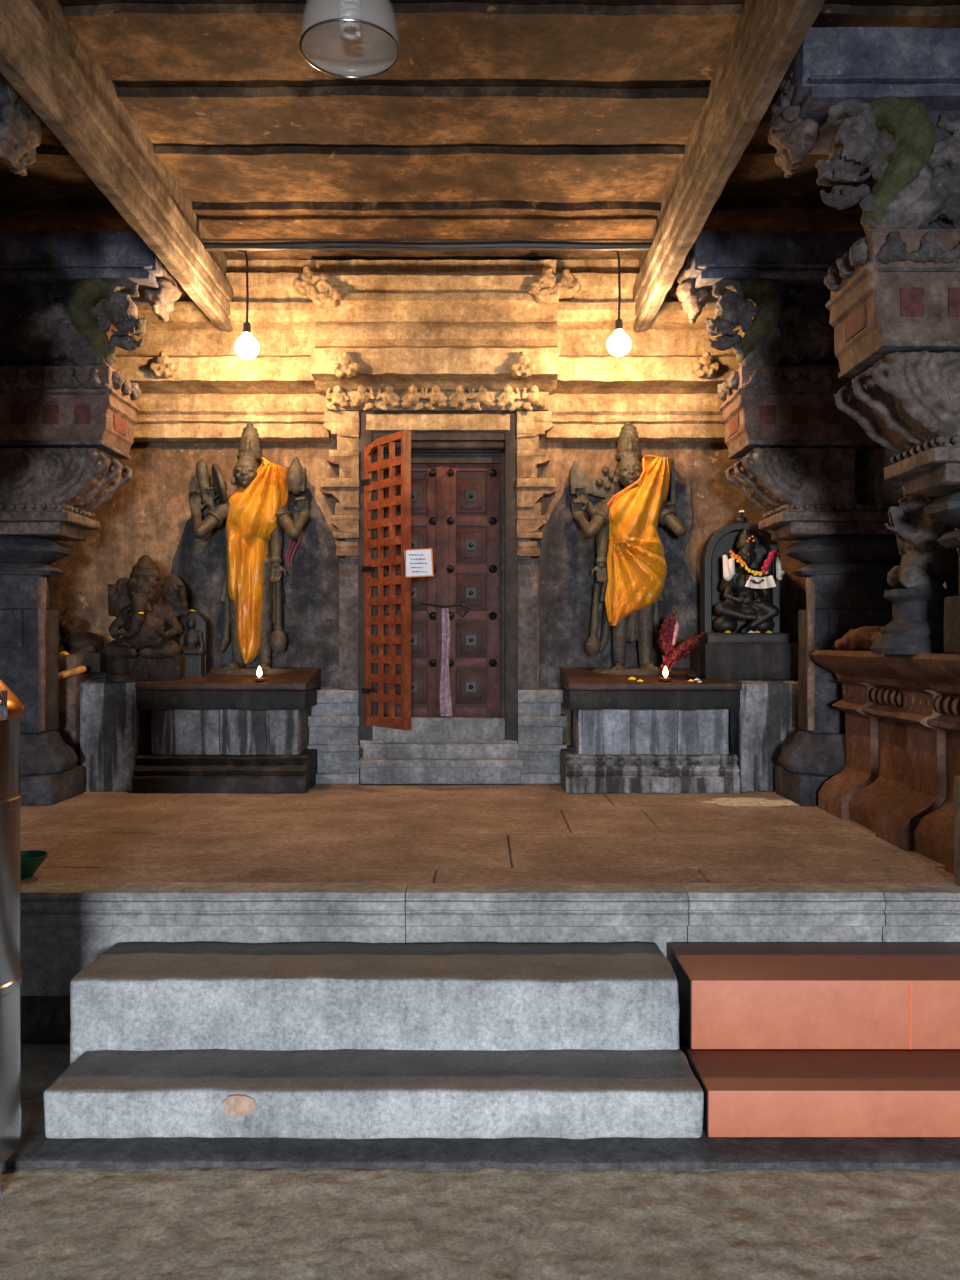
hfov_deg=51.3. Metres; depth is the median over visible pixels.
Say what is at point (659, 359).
trim
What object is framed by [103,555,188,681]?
statue
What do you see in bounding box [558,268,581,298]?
ornament
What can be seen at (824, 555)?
capital
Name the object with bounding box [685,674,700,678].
bowl
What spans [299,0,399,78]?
dome lamp
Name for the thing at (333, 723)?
pilaster
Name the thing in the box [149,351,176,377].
ornament
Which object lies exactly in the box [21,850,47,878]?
plastic bowl
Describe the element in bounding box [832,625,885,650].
carving
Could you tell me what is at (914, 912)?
trim
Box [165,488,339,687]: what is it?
stone slab
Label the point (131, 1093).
stone step
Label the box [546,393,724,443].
trim
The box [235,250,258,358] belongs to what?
hanging bulb
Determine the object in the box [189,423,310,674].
stone statue
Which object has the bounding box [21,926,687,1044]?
platform
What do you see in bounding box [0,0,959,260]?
ceiling
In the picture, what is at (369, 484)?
gate
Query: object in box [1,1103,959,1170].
slab
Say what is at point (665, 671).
oil lamp
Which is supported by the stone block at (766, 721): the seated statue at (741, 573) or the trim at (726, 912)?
the seated statue at (741, 573)
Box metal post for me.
[0,679,23,1197]
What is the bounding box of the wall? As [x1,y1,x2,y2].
[49,435,958,744]
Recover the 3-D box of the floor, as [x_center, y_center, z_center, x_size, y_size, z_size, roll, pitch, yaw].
[-0.200,1.733,1.450,8.800,0.095,5.700,0,0,0]
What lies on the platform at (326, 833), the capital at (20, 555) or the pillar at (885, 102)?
the pillar at (885, 102)
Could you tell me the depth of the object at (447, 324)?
7.21 m
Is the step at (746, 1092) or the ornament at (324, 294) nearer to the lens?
the step at (746, 1092)
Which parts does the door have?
rail, panel, panel, panel, panel, panel, panel, panel, panel, panel, panel, rail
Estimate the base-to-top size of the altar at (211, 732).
0.852 m
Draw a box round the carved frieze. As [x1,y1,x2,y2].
[325,384,548,410]
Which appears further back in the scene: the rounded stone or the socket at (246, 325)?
the rounded stone
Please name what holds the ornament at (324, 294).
attached to the wall
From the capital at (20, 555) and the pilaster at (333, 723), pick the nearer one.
the capital at (20, 555)
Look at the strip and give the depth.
7.45 m
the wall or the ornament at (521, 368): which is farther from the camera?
the wall
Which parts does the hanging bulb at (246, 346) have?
cord, bulb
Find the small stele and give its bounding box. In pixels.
[176,610,209,676]
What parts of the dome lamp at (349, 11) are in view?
spiral bulb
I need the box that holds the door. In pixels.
[358,410,517,758]
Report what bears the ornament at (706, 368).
attached to the wall
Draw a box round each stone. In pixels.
[106,656,131,681]
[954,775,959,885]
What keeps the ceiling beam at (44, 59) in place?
attached to the ceiling
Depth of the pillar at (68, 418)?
6.33 m
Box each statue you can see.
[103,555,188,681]
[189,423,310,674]
[570,421,685,674]
[690,513,798,679]
[870,486,959,654]
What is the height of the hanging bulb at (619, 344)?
0.708 m
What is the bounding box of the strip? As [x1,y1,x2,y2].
[440,608,451,715]
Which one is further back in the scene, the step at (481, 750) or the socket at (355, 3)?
the step at (481, 750)
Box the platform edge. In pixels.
[21,882,407,995]
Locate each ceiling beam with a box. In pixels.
[0,0,232,332]
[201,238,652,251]
[632,0,825,332]
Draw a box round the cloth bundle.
[659,611,704,672]
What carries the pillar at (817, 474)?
on the platform at (326, 833)
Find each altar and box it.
[132,668,320,792]
[560,667,741,792]
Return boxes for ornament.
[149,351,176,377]
[292,265,313,295]
[307,272,342,307]
[333,351,359,378]
[509,351,535,378]
[528,266,565,304]
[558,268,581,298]
[692,351,719,377]
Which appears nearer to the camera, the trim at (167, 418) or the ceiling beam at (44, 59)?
the ceiling beam at (44, 59)
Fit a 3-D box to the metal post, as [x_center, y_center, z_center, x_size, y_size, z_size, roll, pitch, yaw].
[-1.633,0.842,3.080,0.425,1.684,0.420,0,0,0]
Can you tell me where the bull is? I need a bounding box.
[52,606,107,672]
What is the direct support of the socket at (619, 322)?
attached to the hanging bulb at (619, 344)
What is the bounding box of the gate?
[362,429,410,729]
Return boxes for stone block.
[57,654,102,765]
[80,672,151,791]
[728,680,799,790]
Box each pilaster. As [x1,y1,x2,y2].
[308,411,359,783]
[517,411,566,783]
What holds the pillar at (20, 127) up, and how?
on the platform at (326, 833)
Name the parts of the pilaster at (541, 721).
neck moulding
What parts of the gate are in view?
rail, rail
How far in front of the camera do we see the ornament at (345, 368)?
7.04 m
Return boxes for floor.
[0,1045,959,1279]
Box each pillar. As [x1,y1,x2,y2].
[0,71,42,175]
[0,231,179,805]
[677,231,903,806]
[767,27,959,652]
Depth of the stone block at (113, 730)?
6.92 m
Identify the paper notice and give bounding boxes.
[404,548,433,577]
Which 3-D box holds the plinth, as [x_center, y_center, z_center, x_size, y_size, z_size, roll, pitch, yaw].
[2.690,0.557,5.099,1.234,0.998,2.412,0,0,0]
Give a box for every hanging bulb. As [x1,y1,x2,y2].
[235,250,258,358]
[607,250,630,355]
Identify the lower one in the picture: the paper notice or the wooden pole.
the wooden pole
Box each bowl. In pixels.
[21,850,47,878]
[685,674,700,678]
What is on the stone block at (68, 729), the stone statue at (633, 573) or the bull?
the bull
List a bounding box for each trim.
[106,259,318,393]
[134,393,330,442]
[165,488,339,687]
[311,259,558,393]
[405,882,687,959]
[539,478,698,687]
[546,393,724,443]
[555,259,755,393]
[680,882,884,942]
[868,882,959,942]
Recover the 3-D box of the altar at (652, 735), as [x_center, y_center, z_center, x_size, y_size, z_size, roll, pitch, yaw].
[1.193,0.628,7.195,1.216,0.854,0.719,0,0,0]
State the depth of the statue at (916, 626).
4.89 m
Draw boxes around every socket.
[242,322,250,333]
[340,0,359,6]
[615,319,623,330]
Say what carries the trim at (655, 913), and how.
attached to the platform at (45, 1020)
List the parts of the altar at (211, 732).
moulding, panel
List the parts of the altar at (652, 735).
panel, moulding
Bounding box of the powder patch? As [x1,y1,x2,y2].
[702,798,798,806]
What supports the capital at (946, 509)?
on the pillar at (885, 102)
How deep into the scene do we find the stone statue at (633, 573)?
7.28 m
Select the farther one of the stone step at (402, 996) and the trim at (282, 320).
the trim at (282, 320)
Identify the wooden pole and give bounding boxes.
[58,666,86,679]
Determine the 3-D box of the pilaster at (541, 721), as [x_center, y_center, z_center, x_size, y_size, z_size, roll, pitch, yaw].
[0.467,-0.315,7.429,0.401,2.738,0.264,0,0,0]
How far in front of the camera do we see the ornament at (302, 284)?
7.24 m
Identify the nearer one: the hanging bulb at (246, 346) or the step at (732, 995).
the step at (732, 995)
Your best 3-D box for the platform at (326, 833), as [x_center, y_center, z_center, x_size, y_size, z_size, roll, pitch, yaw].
[-0.200,1.313,6.100,8.800,0.533,3.600,0,0,0]
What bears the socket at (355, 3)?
attached to the dome lamp at (349, 11)
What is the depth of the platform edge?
4.15 m
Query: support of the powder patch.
on the platform at (326, 833)
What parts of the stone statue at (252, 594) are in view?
sash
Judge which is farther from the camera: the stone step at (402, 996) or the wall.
the wall
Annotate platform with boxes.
[21,783,954,883]
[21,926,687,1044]
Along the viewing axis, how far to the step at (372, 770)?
7.22 m
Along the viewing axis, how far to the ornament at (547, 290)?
7.13 m
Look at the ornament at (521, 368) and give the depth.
7.03 m
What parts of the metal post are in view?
leg, lid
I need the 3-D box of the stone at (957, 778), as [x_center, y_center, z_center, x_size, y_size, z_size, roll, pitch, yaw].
[2.117,0.816,4.210,0.173,0.475,0.188,0,0,0]
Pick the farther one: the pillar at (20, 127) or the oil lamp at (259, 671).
the oil lamp at (259, 671)
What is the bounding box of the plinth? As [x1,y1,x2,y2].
[810,649,959,874]
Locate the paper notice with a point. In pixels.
(419, 562)
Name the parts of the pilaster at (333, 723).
neck moulding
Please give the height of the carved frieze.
0.206 m
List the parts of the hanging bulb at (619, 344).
cord, bulb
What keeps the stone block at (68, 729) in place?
on the platform at (326, 833)
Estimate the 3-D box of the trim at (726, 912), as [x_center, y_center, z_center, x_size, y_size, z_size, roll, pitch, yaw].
[1.267,1.264,4.220,0.811,0.436,0.203,0,0,0]
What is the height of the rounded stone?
0.208 m
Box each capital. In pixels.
[0,535,71,576]
[784,535,901,576]
[925,491,959,547]
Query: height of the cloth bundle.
0.430 m
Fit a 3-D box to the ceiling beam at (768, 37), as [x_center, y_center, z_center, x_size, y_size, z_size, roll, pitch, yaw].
[1.181,-2.570,4.375,0.134,0.631,5.958,0,0,0]
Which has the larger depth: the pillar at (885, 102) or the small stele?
the small stele
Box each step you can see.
[44,1049,702,1138]
[70,942,678,1064]
[358,758,522,783]
[363,742,517,758]
[667,943,959,1048]
[686,1049,959,1136]
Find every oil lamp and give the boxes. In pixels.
[254,666,265,681]
[659,666,670,681]
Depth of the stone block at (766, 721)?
6.92 m

